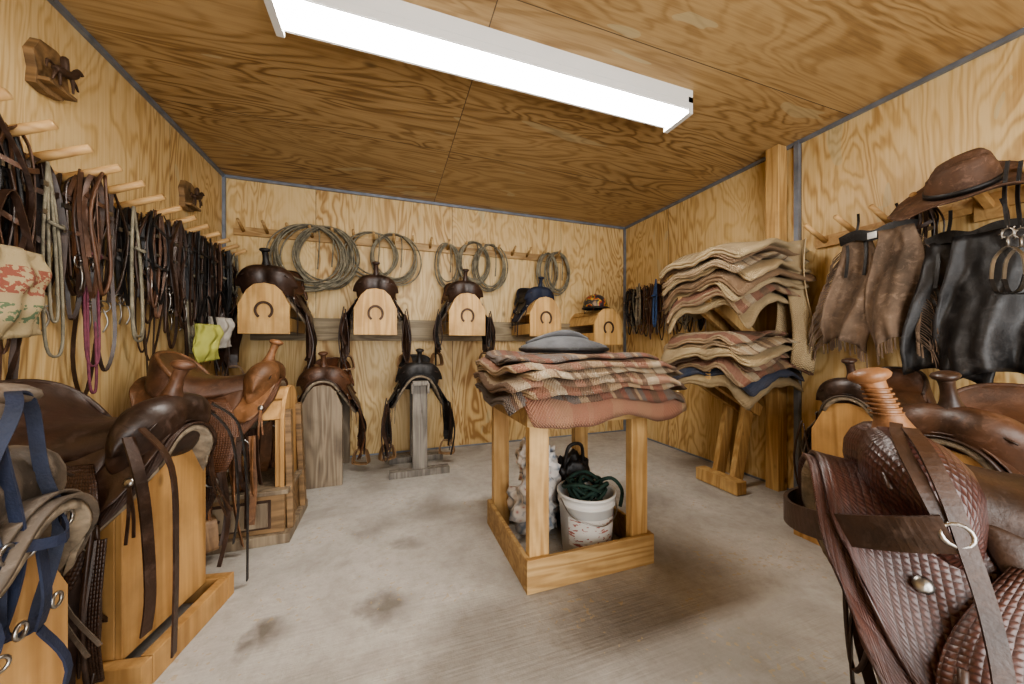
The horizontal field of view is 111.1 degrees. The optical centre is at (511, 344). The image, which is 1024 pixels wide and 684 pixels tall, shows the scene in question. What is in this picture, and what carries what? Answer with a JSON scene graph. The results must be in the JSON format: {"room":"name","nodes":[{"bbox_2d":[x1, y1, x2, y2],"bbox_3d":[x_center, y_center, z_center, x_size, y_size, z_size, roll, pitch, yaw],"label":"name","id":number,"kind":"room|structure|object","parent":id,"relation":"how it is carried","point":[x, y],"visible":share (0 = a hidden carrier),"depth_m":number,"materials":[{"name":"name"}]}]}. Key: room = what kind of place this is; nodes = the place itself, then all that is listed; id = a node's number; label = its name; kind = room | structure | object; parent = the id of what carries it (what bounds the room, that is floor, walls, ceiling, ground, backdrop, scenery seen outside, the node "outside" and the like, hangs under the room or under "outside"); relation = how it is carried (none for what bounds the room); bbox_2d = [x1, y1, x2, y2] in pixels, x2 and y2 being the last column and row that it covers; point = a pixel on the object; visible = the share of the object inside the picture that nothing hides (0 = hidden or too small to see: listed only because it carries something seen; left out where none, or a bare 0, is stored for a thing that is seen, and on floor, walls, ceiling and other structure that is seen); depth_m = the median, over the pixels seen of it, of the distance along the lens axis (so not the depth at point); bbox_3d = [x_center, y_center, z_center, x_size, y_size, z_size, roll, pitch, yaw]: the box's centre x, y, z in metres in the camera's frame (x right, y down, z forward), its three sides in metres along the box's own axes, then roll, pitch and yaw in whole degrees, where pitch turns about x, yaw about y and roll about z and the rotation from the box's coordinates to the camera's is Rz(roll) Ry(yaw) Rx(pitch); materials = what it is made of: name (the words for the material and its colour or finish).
{"room":"farm building","nodes":[
{"label":"farm building","id":0,"kind":"room"},
{"bbox_2d":[0,0,221,416],"bbox_3d":[-1.644,-0.190,0.611,0.100,2.440,4.840,0,0,-19],"label":"wall","id":1,"kind":"structure","parent":0,"point":[109,115],"depth_m":1.69,"materials":[{"name":"brown wood"}]},
{"bbox_2d":[22,37,83,101],"bbox_3d":[-1.823,-1.090,1.405,0.088,0.200,0.173,0,0,-19],"label":"wall plaque","id":2,"kind":"object","parent":1,"relation":"attached to","point":[47,72],"visible":1,"depth_m":1.38,"materials":[{"name":"brown wood"}]},
{"bbox_2d":[0,87,246,258],"bbox_3d":[-1.881,-0.702,1.778,0.226,0.134,2.200,0,0,-19],"label":"peg rail","id":3,"kind":"object","parent":1,"relation":"attached to","point":[33,127],"visible":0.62,"depth_m":1.46,"materials":[{"name":"brown wood"}]},
{"bbox_2d":[0,114,35,248],"bbox_3d":[-1.608,-0.278,1.029,0.097,0.903,0.304,0,0,-19],"label":"bridle","id":4,"kind":"object","parent":3,"relation":"hanging from","point":[32,202],"visible":0.68,"depth_m":1.14,"materials":[{"name":"black leather"}]},
{"bbox_2d":[0,188,51,339],"bbox_3d":[-1.569,-0.250,1.119,0.074,0.482,0.230,0,0,-19],"label":"bag","id":5,"kind":"object","parent":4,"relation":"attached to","point":[25,276],"visible":1,"depth_m":1.12,"materials":[{"name":"beige fabric"}]},
{"bbox_2d":[0,139,35,379],"bbox_3d":[-1.716,-0.224,1.163,0.085,0.963,0.201,0,0,-19],"label":"bridle","id":6,"kind":"object","parent":3,"relation":"hanging from","point":[15,345],"visible":0.27,"depth_m":1.20,"materials":[{"name":"black leather"}]},
{"bbox_2d":[0,122,48,379],"bbox_3d":[-1.657,-0.257,1.161,0.083,0.945,0.167,0,0,-19],"label":"bridle","id":7,"kind":"object","parent":3,"relation":"hanging from","point":[16,168],"visible":0.31,"depth_m":1.18,"materials":[{"name":"brown leather"}]},
{"bbox_2d":[1,152,67,330],"bbox_3d":[-1.770,-0.378,1.312,0.088,0.655,0.197,0,0,-19],"label":"bridle","id":8,"kind":"object","parent":3,"relation":"hanging from","point":[41,166],"visible":0.2,"depth_m":1.35,"materials":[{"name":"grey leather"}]},
{"bbox_2d":[40,161,65,357],"bbox_3d":[-1.715,-0.317,1.312,0.070,0.731,0.059,0,0,34],"label":"lead rope","id":9,"kind":"object","parent":3,"relation":"hanging from","point":[48,202],"visible":0.91,"depth_m":1.31,"materials":[{"name":"fabric"}]},
{"bbox_2d":[52,173,95,319],"bbox_3d":[-1.800,-0.404,1.445,0.096,0.602,0.150,0,0,-19],"label":"bridle","id":10,"kind":"object","parent":3,"relation":"hanging from","point":[76,280],"visible":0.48,"depth_m":1.43,"materials":[{"name":"brown leather"}]},
{"bbox_2d":[67,168,112,297],"bbox_3d":[-1.766,-0.462,1.478,0.107,0.534,0.188,0,0,-19],"label":"bridle","id":11,"kind":"object","parent":3,"relation":"hanging from","point":[86,233],"visible":0.98,"depth_m":1.44,"materials":[{"name":"brown leather"}]},
{"bbox_2d":[83,252,102,393],"bbox_3d":[-1.802,-0.235,1.511,0.052,0.894,0.073,0,0,-43],"label":"lead rope","id":12,"kind":"object","parent":3,"relation":"hanging from","point":[86,325],"visible":0.49,"depth_m":1.50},
{"bbox_2d":[70,188,128,394],"bbox_3d":[-1.863,-0.236,1.586,0.095,0.937,0.222,0,0,-19],"label":"bridle","id":13,"kind":"object","parent":3,"relation":"hanging from","point":[111,293],"visible":0.5,"depth_m":1.60,"materials":[{"name":"brown leather"}]},
{"bbox_2d":[113,202,141,324],"bbox_3d":[-1.925,-0.402,1.761,0.086,0.604,0.149,0,0,-19],"label":"bridle","id":14,"kind":"object","parent":3,"relation":"hanging from","point":[120,237],"visible":0.68,"depth_m":1.72,"materials":[{"name":"black leather"}]},
{"bbox_2d":[130,206,145,341],"bbox_3d":[-1.868,-0.358,1.752,0.074,0.690,0.060,0,0,37],"label":"lead rope","id":15,"kind":"object","parent":3,"relation":"hanging from","point":[133,208],"visible":1,"depth_m":1.74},
{"bbox_2d":[134,212,163,374],"bbox_3d":[-1.961,-0.234,1.876,0.089,0.943,0.289,0,0,-19],"label":"bridle","id":16,"kind":"object","parent":3,"relation":"hanging from","point":[146,218],"visible":0.41,"depth_m":1.85,"materials":[{"name":"brown leather"}]},
{"bbox_2d":[141,209,176,318],"bbox_3d":[-1.914,-0.435,1.894,0.085,0.586,0.198,0,0,-19],"label":"bridle","id":17,"kind":"object","parent":3,"relation":"hanging from","point":[154,298],"visible":0.97,"depth_m":1.88,"materials":[{"name":"black leather"}]},
{"bbox_2d":[152,227,172,332],"bbox_3d":[-2.018,-0.386,2.026,0.097,0.638,0.130,0,0,-19],"label":"bridle","id":18,"kind":"object","parent":3,"relation":"hanging from","point":[166,302],"visible":0.27,"depth_m":1.99,"materials":[{"name":"brown leather"}]},
{"bbox_2d":[164,219,187,316],"bbox_3d":[-1.948,-0.445,2.013,0.081,0.566,0.171,0,0,-19],"label":"bridle","id":19,"kind":"object","parent":3,"relation":"hanging from","point":[174,279],"visible":0.91,"depth_m":2.01,"materials":[{"name":"brown leather"}]},
{"bbox_2d":[166,234,188,356],"bbox_3d":[-2.058,-0.258,2.151,0.099,0.894,0.224,0,0,-19],"label":"bridle","id":20,"kind":"object","parent":3,"relation":"hanging from","point":[180,319],"visible":0.3,"depth_m":2.16,"materials":[{"name":"brown leather"}]},
{"bbox_2d":[186,257,194,353],"bbox_3d":[-2.030,-0.323,2.220,0.075,0.760,0.059,0,0,41],"label":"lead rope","id":21,"kind":"object","parent":3,"relation":"hanging from","point":[191,334],"visible":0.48,"depth_m":2.21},
{"bbox_2d":[181,230,201,325],"bbox_3d":[-2.012,-0.424,2.203,0.108,0.611,0.121,0,0,-19],"label":"bridle","id":22,"kind":"object","parent":3,"relation":"hanging from","point":[192,284],"visible":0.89,"depth_m":2.18,"materials":[{"name":"black leather"}]},
{"bbox_2d":[194,235,215,323],"bbox_3d":[-2.067,-0.319,2.345,0.076,0.822,0.186,0,0,-19],"label":"bridle","id":23,"kind":"object","parent":3,"relation":"hanging from","point":[203,264],"visible":0.51,"depth_m":2.32,"materials":[{"name":"black leather"}]},
{"bbox_2d":[192,296,223,362],"bbox_3d":[-1.899,-0.100,2.211,0.074,0.422,0.179,0,0,9],"label":"bag","id":24,"kind":"object","parent":3,"relation":"hanging from","point":[207,338],"visible":0.99,"depth_m":2.18,"materials":[{"name":"fabric"}]},
{"bbox_2d":[207,241,222,316],"bbox_3d":[-2.115,-0.362,2.492,0.089,0.735,0.166,0,0,-19],"label":"bridle","id":25,"kind":"object","parent":3,"relation":"hanging from","point":[217,254],"visible":0.59,"depth_m":2.49,"materials":[{"name":"brown leather"}]},
{"bbox_2d":[208,291,234,347],"bbox_3d":[-1.994,-0.170,2.421,0.074,0.402,0.189,0,0,9],"label":"canvas bag","id":26,"kind":"object","parent":3,"relation":"hanging from","point":[227,324],"visible":0.58,"depth_m":2.43,"materials":[{"name":"fabric"}]},
{"bbox_2d":[217,248,232,312],"bbox_3d":[-2.172,-0.370,2.629,0.097,0.718,0.164,0,0,-19],"label":"bridle","id":27,"kind":"object","parent":3,"relation":"hanging from","point":[227,284],"visible":0.32,"depth_m":2.67,"materials":[{"name":"black leather"}]},
{"bbox_2d":[225,253,239,309],"bbox_3d":[-2.223,-0.434,2.795,0.077,0.590,0.191,0,0,-19],"label":"bridle","id":28,"kind":"object","parent":3,"relation":"hanging from","point":[234,258],"visible":0.43,"depth_m":2.80,"materials":[{"name":"brown leather"}]},
{"bbox_2d":[47,0,224,176],"bbox_3d":[-1.586,-1.398,0.631,0.022,0.022,4.840,0,0,-19],"label":"trim","id":29,"kind":"structure","parent":1,"relation":"attached to","point":[56,4],"depth_m":1.80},
{"bbox_2d":[178,180,204,211],"bbox_3d":[-2.163,-1.000,2.377,0.088,0.200,0.173,0,0,-19],"label":"wall plaque","id":30,"kind":"object","parent":1,"relation":"attached to","point":[189,195],"visible":0.99,"depth_m":2.34,"materials":[{"name":"brown wood"}]},
{"bbox_2d":[226,178,622,463],"bbox_3d":[-0.535,-0.190,3.616,4.180,2.440,0.100,0,0,-19],"label":"wall","id":31,"kind":"structure","parent":0,"point":[594,254],"depth_m":3.44,"materials":[{"name":"brown wood"}]},
{"bbox_2d":[222,177,225,374],"bbox_3d":[-2.382,-0.190,2.904,0.022,2.440,0.022,0,0,-19],"label":"trim","id":32,"kind":"structure","parent":31,"relation":"attached to","point":[223,178],"depth_m":2.89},
{"bbox_2d":[237,283,304,333],"bbox_3d":[-1.879,-0.265,2.790,0.320,0.370,0.572,0,0,-19],"label":"rack","id":33,"kind":"object","parent":31,"relation":"attached to","point":[263,308],"visible":0.84,"depth_m":2.53,"materials":[{"name":"brown wood"}]},
{"bbox_2d":[214,248,318,375],"bbox_3d":[-1.879,-0.196,2.784,0.686,1.025,0.575,0,0,-22],"label":"saddle","id":34,"kind":"object","parent":33,"relation":"on","point":[284,279],"visible":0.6,"depth_m":2.61,"materials":[{"name":"brown leather"}]},
{"bbox_2d":[354,288,396,334],"bbox_3d":[-1.170,-0.265,3.038,0.320,0.370,0.572,0,0,-19],"label":"rack","id":35,"kind":"object","parent":31,"relation":"attached to","point":[375,311],"visible":0.99,"depth_m":2.78,"materials":[{"name":"brown wood"}]},
{"bbox_2d":[337,261,411,369],"bbox_3d":[-1.171,-0.233,3.051,0.598,0.891,0.506,0,0,-15],"label":"saddle","id":36,"kind":"object","parent":35,"relation":"on","point":[374,280],"visible":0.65,"depth_m":2.85,"materials":[{"name":"brown leather"}]},
{"bbox_2d":[233,218,566,262],"bbox_3d":[-0.833,-0.973,3.377,3.100,0.105,0.155,0,0,-19],"label":"peg rail","id":37,"kind":"object","parent":31,"relation":"attached to","point":[240,230],"visible":0.79,"depth_m":3.30,"materials":[{"name":"brown wood"}]},
{"bbox_2d":[266,224,348,291],"bbox_3d":[-1.750,-0.745,3.026,0.618,0.584,0.100,0,0,-19],"label":"coil","id":38,"kind":"object","parent":37,"relation":"hanging from","point":[277,261],"visible":0.84,"depth_m":3.02,"materials":[{"name":"fabric"}]},
{"bbox_2d":[292,225,359,289],"bbox_3d":[-1.619,-0.762,3.075,0.525,0.550,0.094,0,0,-19],"label":"coil","id":39,"kind":"object","parent":37,"relation":"hanging from","point":[304,235],"visible":0.93,"depth_m":3.06,"materials":[{"name":"fabric"}]},
{"bbox_2d":[344,231,398,277],"bbox_3d":[-1.282,-0.814,3.198,0.478,0.446,0.084,0,0,-19],"label":"coil","id":40,"kind":"object","parent":37,"relation":"hanging from","point":[394,249],"visible":0.79,"depth_m":3.21,"materials":[{"name":"fabric"}]},
{"bbox_2d":[370,233,421,285],"bbox_3d":[-1.076,-0.793,3.271,0.462,0.487,0.084,0,0,-19],"label":"coil","id":41,"kind":"object","parent":37,"relation":"hanging from","point":[408,275],"visible":0.82,"depth_m":3.29,"materials":[{"name":"fabric"}]},
{"bbox_2d":[434,242,460,287],"bbox_3d":[-0.624,-0.772,3.429,0.268,0.449,0.084,0,0,-19],"label":"coil","id":42,"kind":"object","parent":37,"relation":"hanging from","point":[445,244],"visible":0.87,"depth_m":3.41,"materials":[{"name":"fabric"}]},
{"bbox_2d":[457,241,490,284],"bbox_3d":[-0.379,-0.817,3.515,0.358,0.439,0.084,0,0,-19],"label":"coil","id":43,"kind":"object","parent":37,"relation":"hanging from","point":[464,246],"visible":0.85,"depth_m":3.51,"materials":[{"name":"fabric"}]},
{"bbox_2d":[472,244,507,291],"bbox_3d":[-0.222,-0.784,3.570,0.379,0.486,0.084,0,0,-19],"label":"coil","id":44,"kind":"object","parent":37,"relation":"hanging from","point":[500,282],"visible":0.96,"depth_m":3.57,"materials":[{"name":"fabric"}]},
{"bbox_2d":[536,252,557,291],"bbox_3d":[0.388,-0.770,3.783,0.279,0.453,0.084,0,0,-19],"label":"coil","id":45,"kind":"object","parent":37,"relation":"hanging from","point":[538,267],"visible":0.8,"depth_m":3.78,"materials":[{"name":"fabric"}]},
{"bbox_2d":[544,251,569,295],"bbox_3d":[0.496,-0.774,3.821,0.324,0.486,0.084,0,0,-19],"label":"coil","id":46,"kind":"object","parent":37,"relation":"hanging from","point":[548,260],"visible":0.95,"depth_m":3.81,"materials":[{"name":"fabric"}]},
{"bbox_2d":[250,317,591,340],"bbox_3d":[-0.644,-0.140,3.504,3.300,0.200,0.038,0,0,-19],"label":"plank","id":47,"kind":"object","parent":31,"relation":"attached to","point":[326,329],"visible":0.34,"depth_m":3.37,"materials":[{"name":"wood"}]},
{"bbox_2d":[225,174,623,229],"bbox_3d":[-0.515,-1.398,3.558,3.980,0.022,0.022,0,0,-19],"label":"trim","id":48,"kind":"structure","parent":31,"relation":"attached to","point":[226,175],"depth_m":3.37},
{"bbox_2d":[442,293,484,335],"bbox_3d":[-0.474,-0.265,3.282,0.320,0.370,0.572,0,0,-19],"label":"rack","id":49,"kind":"object","parent":31,"relation":"attached to","point":[465,316],"visible":0.93,"depth_m":3.02,"materials":[{"name":"brown wood"}]},
{"bbox_2d":[430,269,495,365],"bbox_3d":[-0.474,-0.242,3.294,0.586,0.865,0.494,0,0,-15],"label":"saddle","id":50,"kind":"object","parent":49,"relation":"on","point":[451,291],"visible":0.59,"depth_m":3.11,"materials":[{"name":"brown leather"}]},
{"bbox_2d":[510,297,560,335],"bbox_3d":[0.225,-0.265,3.527,0.320,0.370,0.572,0,0,-19],"label":"rack","id":51,"kind":"object","parent":31,"relation":"attached to","point":[543,315],"visible":0.8,"depth_m":3.27,"materials":[{"name":"brown wood"}]},
{"bbox_2d":[512,276,554,334],"bbox_3d":[0.218,-0.369,3.557,0.421,0.579,0.466,0,0,-19],"label":"saddle","id":52,"kind":"object","parent":51,"relation":"on","point":[525,297],"visible":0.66,"depth_m":3.39,"materials":[{"name":"blue leather"}]},
{"bbox_2d":[569,308,621,344],"bbox_3d":[0.869,-0.185,3.752,0.320,0.370,0.572,0,0,-19],"label":"rack","id":53,"kind":"object","parent":31,"relation":"attached to","point":[606,324],"visible":0.86,"depth_m":3.51,"materials":[{"name":"brown wood"}]},
{"bbox_2d":[582,294,608,313],"bbox_3d":[0.860,-0.427,3.618,0.280,0.213,0.386,0,0,4],"label":"helmet","id":54,"kind":"object","parent":53,"relation":"on","point":[594,302],"visible":0.82,"depth_m":3.54,"materials":[{"name":"multicoloured plastic"}]},
{"bbox_2d":[623,229,625,430],"bbox_3d":[1.352,-0.190,4.212,0.022,2.440,0.022,0,0,-19],"label":"trim","id":55,"kind":"structure","parent":31,"relation":"attached to","point":[624,230],"depth_m":4.20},
{"bbox_2d":[125,431,878,683],"bbox_3d":[0.281,1.080,1.285,4.180,0.100,5.040,0,0,-19],"label":"floor","id":56,"kind":"structure","parent":0,"point":[379,579],"depth_m":1.42,"materials":[{"name":"concrete"}]},
{"bbox_2d":[0,554,67,683],"bbox_3d":[-1.095,0.680,0.464,0.680,0.700,0.438,0,0,-19],"label":"stand","id":57,"kind":"object","parent":56,"relation":"on","point":[34,661],"visible":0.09,"depth_m":0.65,"materials":[{"name":"brown wood"}]},
{"bbox_2d":[0,383,102,658],"bbox_3d":[-1.092,0.493,0.509,0.610,0.854,0.533,0,0,-28],"label":"saddle","id":58,"kind":"object","parent":57,"relation":"on","point":[40,510],"visible":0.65,"depth_m":0.64,"materials":[{"name":"grey leather"}]},
{"bbox_2d":[0,446,36,673],"bbox_3d":[-0.811,0.475,0.508,0.073,0.854,0.166,0,0,9],"label":"halter","id":59,"kind":"object","parent":58,"relation":"attached to","point":[14,508],"visible":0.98,"depth_m":0.57,"materials":[{"name":"fabric"}]},
{"bbox_2d":[0,390,74,683],"bbox_3d":[-0.821,0.441,0.605,0.073,0.726,0.166,0,0,-25],"label":"halter","id":60,"kind":"object","parent":58,"relation":"attached to","point":[49,550],"visible":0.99,"depth_m":0.62,"materials":[{"name":"fabric"}]},
{"bbox_2d":[75,450,233,683],"bbox_3d":[-1.425,0.680,1.193,0.620,0.700,0.438,0,0,-9],"label":"stand","id":61,"kind":"object","parent":56,"relation":"on","point":[123,589],"visible":0.3,"depth_m":1.17,"materials":[{"name":"brown wood"}]},
{"bbox_2d":[0,360,232,683],"bbox_3d":[-1.419,0.554,1.188,0.625,1.005,0.690,0,0,-9],"label":"saddle","id":62,"kind":"object","parent":61,"relation":"on","point":[86,437],"visible":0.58,"depth_m":1.08,"materials":[{"name":"brown leather"}]},
{"bbox_2d":[121,427,178,658],"bbox_3d":[-1.061,0.589,1.036,0.120,0.684,0.092,0,0,20],"label":"leather strap","id":63,"kind":"object","parent":62,"relation":"attached to","point":[130,444],"visible":1,"depth_m":1.01,"materials":[{"name":"leather"}]},
{"bbox_2d":[211,402,248,581],"bbox_3d":[-1.141,0.619,1.433,0.063,0.785,0.159,0,0,22],"label":"reins","id":64,"kind":"object","parent":62,"relation":"hanging from","point":[223,423],"visible":0.97,"depth_m":1.44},
{"bbox_2d":[206,385,307,555],"bbox_3d":[-1.551,0.630,1.925,0.685,0.800,0.440,0,0,-19],"label":"stand","id":65,"kind":"object","parent":56,"relation":"on","point":[282,501],"visible":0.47,"depth_m":1.88,"materials":[{"name":"brown wood"}]},
{"bbox_2d":[129,339,287,552],"bbox_3d":[-1.599,0.477,1.910,0.621,1.021,0.686,0,0,-19],"label":"saddle","id":66,"kind":"object","parent":65,"relation":"on","point":[248,395],"visible":0.62,"depth_m":1.77,"materials":[{"name":"brown leather"}]},
{"bbox_2d":[302,385,349,488],"bbox_3d":[-1.465,0.660,2.793,0.270,0.740,0.550,0,0,-19],"label":"stand","id":67,"kind":"object","parent":56,"relation":"on","point":[326,416],"visible":0.79,"depth_m":2.54,"materials":[{"name":"brown wood"}]},
{"bbox_2d":[296,351,370,464],"bbox_3d":[-1.477,0.512,2.825,0.638,0.931,0.573,0,0,-19],"label":"saddle","id":68,"kind":"object","parent":67,"relation":"on","point":[327,373],"visible":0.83,"depth_m":2.65,"materials":[{"name":"brown leather"}]},
{"bbox_2d":[389,380,449,479],"bbox_3d":[-0.793,0.656,2.964,0.460,0.748,0.500,0,0,-19],"label":"stand","id":69,"kind":"object","parent":56,"relation":"on","point":[419,456],"visible":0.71,"depth_m":2.78,"materials":[{"name":"grey wood"}]},
{"bbox_2d":[378,348,454,461],"bbox_3d":[-0.817,0.489,3.035,0.634,0.925,0.569,0,0,-19],"label":"saddle","id":70,"kind":"object","parent":69,"relation":"on","point":[420,368],"visible":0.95,"depth_m":2.82,"materials":[{"name":"black leather"}]},
{"bbox_2d":[507,436,561,535],"bbox_3d":[0.127,0.810,1.916,0.316,0.613,0.284,0,0,-3],"label":"cloth bag","id":71,"kind":"object","parent":56,"relation":"on","point":[516,501],"visible":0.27,"depth_m":1.88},
{"bbox_2d":[487,403,653,594],"bbox_3d":[0.264,0.630,1.841,0.645,0.800,0.620,0,0,-19],"label":"wooden table","id":72,"kind":"object","parent":56,"relation":"on","point":[537,570],"visible":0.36,"depth_m":1.59,"materials":[{"name":"brown wood"}]},
{"bbox_2d":[473,350,686,428],"bbox_3d":[0.298,0.178,1.807,0.922,0.297,0.838,0,0,-19],"label":"blankets","id":73,"kind":"object","parent":72,"relation":"on","point":[555,390],"visible":0.99,"depth_m":1.46,"materials":[{"name":"fabric"}]},
{"bbox_2d":[519,330,608,352],"bbox_3d":[0.273,-0.020,1.854,0.476,0.120,0.295,0,0,1],"label":"felt hat","id":74,"kind":"object","parent":73,"relation":"on","point":[561,341],"visible":1,"depth_m":1.76,"materials":[{"name":"grey fabric"}]},
{"bbox_2d":[556,442,590,524],"bbox_3d":[0.378,0.808,2.023,0.304,0.528,0.205,0,0,-19],"label":"duffel bag","id":75,"kind":"object","parent":56,"relation":"on","point":[571,462],"visible":0.28,"depth_m":1.97,"materials":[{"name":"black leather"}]},
{"bbox_2d":[557,470,623,550],"bbox_3d":[0.389,0.844,1.770,0.327,0.373,0.300,0,0,-19],"label":"plastic bucket","id":76,"kind":"object","parent":56,"relation":"on","point":[583,523],"depth_m":1.68,"materials":[{"name":"white plastic"}]},
{"bbox_2d":[678,144,786,495],"bbox_3d":[1.586,-0.190,2.582,0.640,2.440,0.415,0,0,-19],"label":"rack","id":77,"kind":"object","parent":56,"relation":"on","point":[732,443],"visible":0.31,"depth_m":2.50,"materials":[{"name":"brown wood"}]},
{"bbox_2d":[661,330,813,410],"bbox_3d":[1.549,0.144,2.502,0.722,0.505,0.782,0,0,-19],"label":"blankets","id":78,"kind":"object","parent":77,"relation":"on","point":[750,364],"visible":0.98,"depth_m":2.23,"materials":[{"name":"fabric"}]},
{"bbox_2d":[659,238,816,333],"bbox_3d":[1.562,-0.386,2.518,0.728,0.611,0.793,0,0,-19],"label":"blankets","id":79,"kind":"object","parent":78,"relation":"on","point":[745,277],"visible":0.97,"depth_m":2.23,"materials":[{"name":"fabric"}]},
{"bbox_2d":[774,238,815,372],"bbox_3d":[1.819,-0.245,2.280,0.144,0.851,0.204,0,0,-19],"label":"cloth","id":80,"kind":"object","parent":79,"relation":"on","point":[795,318],"visible":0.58,"depth_m":2.23,"materials":[{"name":"fabric"}]},
{"bbox_2d":[794,403,872,545],"bbox_3d":[1.864,0.660,1.818,0.560,0.740,0.398,0,0,-19],"label":"stand","id":81,"kind":"object","parent":56,"relation":"on","point":[828,432],"visible":0.2,"depth_m":1.80,"materials":[{"name":"brown wood"}]},
{"bbox_2d":[793,358,935,484],"bbox_3d":[1.904,0.491,1.831,0.527,0.854,0.580,0,0,-19],"label":"saddle","id":82,"kind":"object","parent":81,"relation":"on","point":[914,387],"visible":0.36,"depth_m":1.78,"materials":[{"name":"brown leather"}]},
{"bbox_2d":[949,449,982,467],"bbox_3d":[1.676,0.690,1.265,0.620,0.680,0.398,0,0,-19],"label":"stand","id":83,"kind":"object","parent":56,"relation":"on","point":[966,459],"visible":0.03,"depth_m":1.14,"materials":[{"name":"brown wood"}]},
{"bbox_2d":[900,370,1023,474],"bbox_3d":[1.730,0.591,1.285,0.617,1.010,0.682,0,0,-19],"label":"saddle","id":84,"kind":"object","parent":83,"relation":"on","point":[984,422],"visible":0.52,"depth_m":1.17,"materials":[{"name":"brown leather"}]},
{"bbox_3d":[1.102,0.700,0.657,0.560,0.660,0.358,0,0,32],"label":"stand","id":85,"kind":"object","parent":56,"relation":"on","visible":0},
{"bbox_2d":[783,367,1023,683],"bbox_3d":[1.051,0.606,0.674,0.827,1.110,0.780,0,0,30],"label":"saddle","id":86,"kind":"object","parent":85,"relation":"on","point":[923,545],"visible":1,"depth_m":0.65,"materials":[{"name":"leather"}]},
{"bbox_2d":[58,0,1023,226],"bbox_3d":[0.281,-1.460,1.285,4.180,0.100,5.040,0,0,-19],"label":"ceiling","id":87,"kind":"structure","parent":0,"point":[761,75],"depth_m":1.94,"materials":[{"name":"brown wood"}]},
{"bbox_2d":[264,0,692,132],"bbox_3d":[0.014,-1.345,1.700,2.030,0.130,0.190,0,0,-19],"label":"fluorescent light fixture","id":88,"kind":"object","parent":87,"relation":"attached to","point":[399,30],"visible":1,"depth_m":1.59,"materials":[{"name":"white metal"}]},
{"bbox_2d":[626,35,1023,488],"bbox_3d":[2.206,-0.190,1.959,0.100,2.440,4.840,0,0,-19],"label":"wall","id":89,"kind":"structure","parent":0,"point":[880,156],"depth_m":2.23,"materials":[{"name":"brown wood"}]},
{"bbox_2d":[626,279,667,297],"bbox_3d":[1.515,-0.598,3.550,0.153,0.086,1.250,0,0,-19],"label":"peg rail","id":90,"kind":"object","parent":89,"relation":"attached to","point":[658,282],"visible":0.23,"depth_m":3.74,"materials":[{"name":"brown wood"}]},
{"bbox_2d":[623,288,635,334],"bbox_3d":[1.346,-0.376,3.972,0.094,0.528,0.188,0,0,-19],"label":"bridle","id":91,"kind":"object","parent":90,"relation":"hanging from","point":[629,293],"visible":0.8,"depth_m":3.99,"materials":[{"name":"black leather"}]},
{"bbox_2d":[637,285,649,336],"bbox_3d":[1.426,-0.364,3.752,0.096,0.549,0.214,0,0,-19],"label":"bridle","id":92,"kind":"object","parent":90,"relation":"hanging from","point":[643,305],"visible":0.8,"depth_m":3.73,"materials":[{"name":"brown leather"}]},
{"bbox_2d":[646,283,659,339],"bbox_3d":[1.451,-0.347,3.645,0.089,0.582,0.183,0,0,-19],"label":"bridle","id":93,"kind":"object","parent":90,"relation":"hanging from","point":[651,288],"visible":0.66,"depth_m":3.63,"materials":[{"name":"brown leather"}]},
{"bbox_2d":[652,281,667,339],"bbox_3d":[1.491,-0.342,3.538,0.076,0.593,0.217,0,0,-19],"label":"bridle","id":94,"kind":"object","parent":90,"relation":"hanging from","point":[659,286],"visible":0.54,"depth_m":3.53,"materials":[{"name":"brown leather"}]},
{"bbox_2d":[794,140,800,486],"bbox_3d":[1.976,-0.190,2.430,0.030,2.440,0.030,0,0,-19],"label":"trim","id":95,"kind":"structure","parent":89,"relation":"attached to","point":[797,146],"depth_m":2.42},
{"bbox_2d":[624,27,1023,228],"bbox_3d":[2.148,-1.398,1.939,0.022,0.022,4.840,0,0,-19],"label":"trim","id":96,"kind":"structure","parent":89,"relation":"attached to","point":[1020,32],"depth_m":2.02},
{"bbox_2d":[802,162,1023,248],"bbox_3d":[2.126,-0.699,1.698,0.225,0.128,1.250,0,0,-19],"label":"peg rail","id":97,"kind":"object","parent":89,"relation":"attached to","point":[964,208],"visible":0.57,"depth_m":1.92,"materials":[{"name":"brown wood"}]},
{"bbox_2d":[809,203,939,368],"bbox_3d":[1.954,-0.311,1.926,0.141,0.881,0.566,0,0,-19],"label":"leather chaps","id":98,"kind":"object","parent":97,"relation":"hanging from","point":[871,291],"visible":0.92,"depth_m":1.91,"materials":[{"name":"leather"}]},
{"bbox_2d":[910,207,944,247],"bbox_3d":[2.089,-0.497,1.768,0.096,0.471,0.123,0,0,-19],"label":"bridle","id":99,"kind":"object","parent":97,"relation":"hanging from","point":[927,217],"visible":0.2,"depth_m":1.75,"materials":[{"name":"brown leather"}]},
{"bbox_2d":[973,189,1010,222],"bbox_3d":[2.132,-0.681,1.605,0.275,0.182,0.100,0,0,-19],"label":"peg","id":100,"kind":"object","parent":97,"relation":"attached to","point":[991,207],"visible":0.6,"depth_m":1.63,"materials":[{"name":"brown wood"}]},
{"bbox_2d":[887,148,1023,220],"bbox_3d":[1.983,-0.713,1.544,0.289,0.264,0.470,0,0,-35],"label":"cowboy hat","id":101,"kind":"object","parent":100,"relation":"hanging from","point":[976,171],"visible":0.97,"depth_m":1.51,"materials":[{"name":"leather"}]},
{"bbox_2d":[900,198,1023,383],"bbox_3d":[2.030,-0.211,1.571,0.140,0.842,0.428,0,0,-19],"label":"leather chaps","id":102,"kind":"object","parent":100,"relation":"hanging from","point":[981,330],"visible":0.91,"depth_m":1.55,"materials":[{"name":"leather"}]},
{"bbox_2d":[988,160,1023,294],"bbox_3d":[1.989,-0.466,1.390,0.070,0.530,0.104,0,0,2],"label":"spurs","id":103,"kind":"object","parent":97,"relation":"hanging from","point":[991,280],"visible":0.99,"depth_m":1.40,"materials":[{"name":"metal"}]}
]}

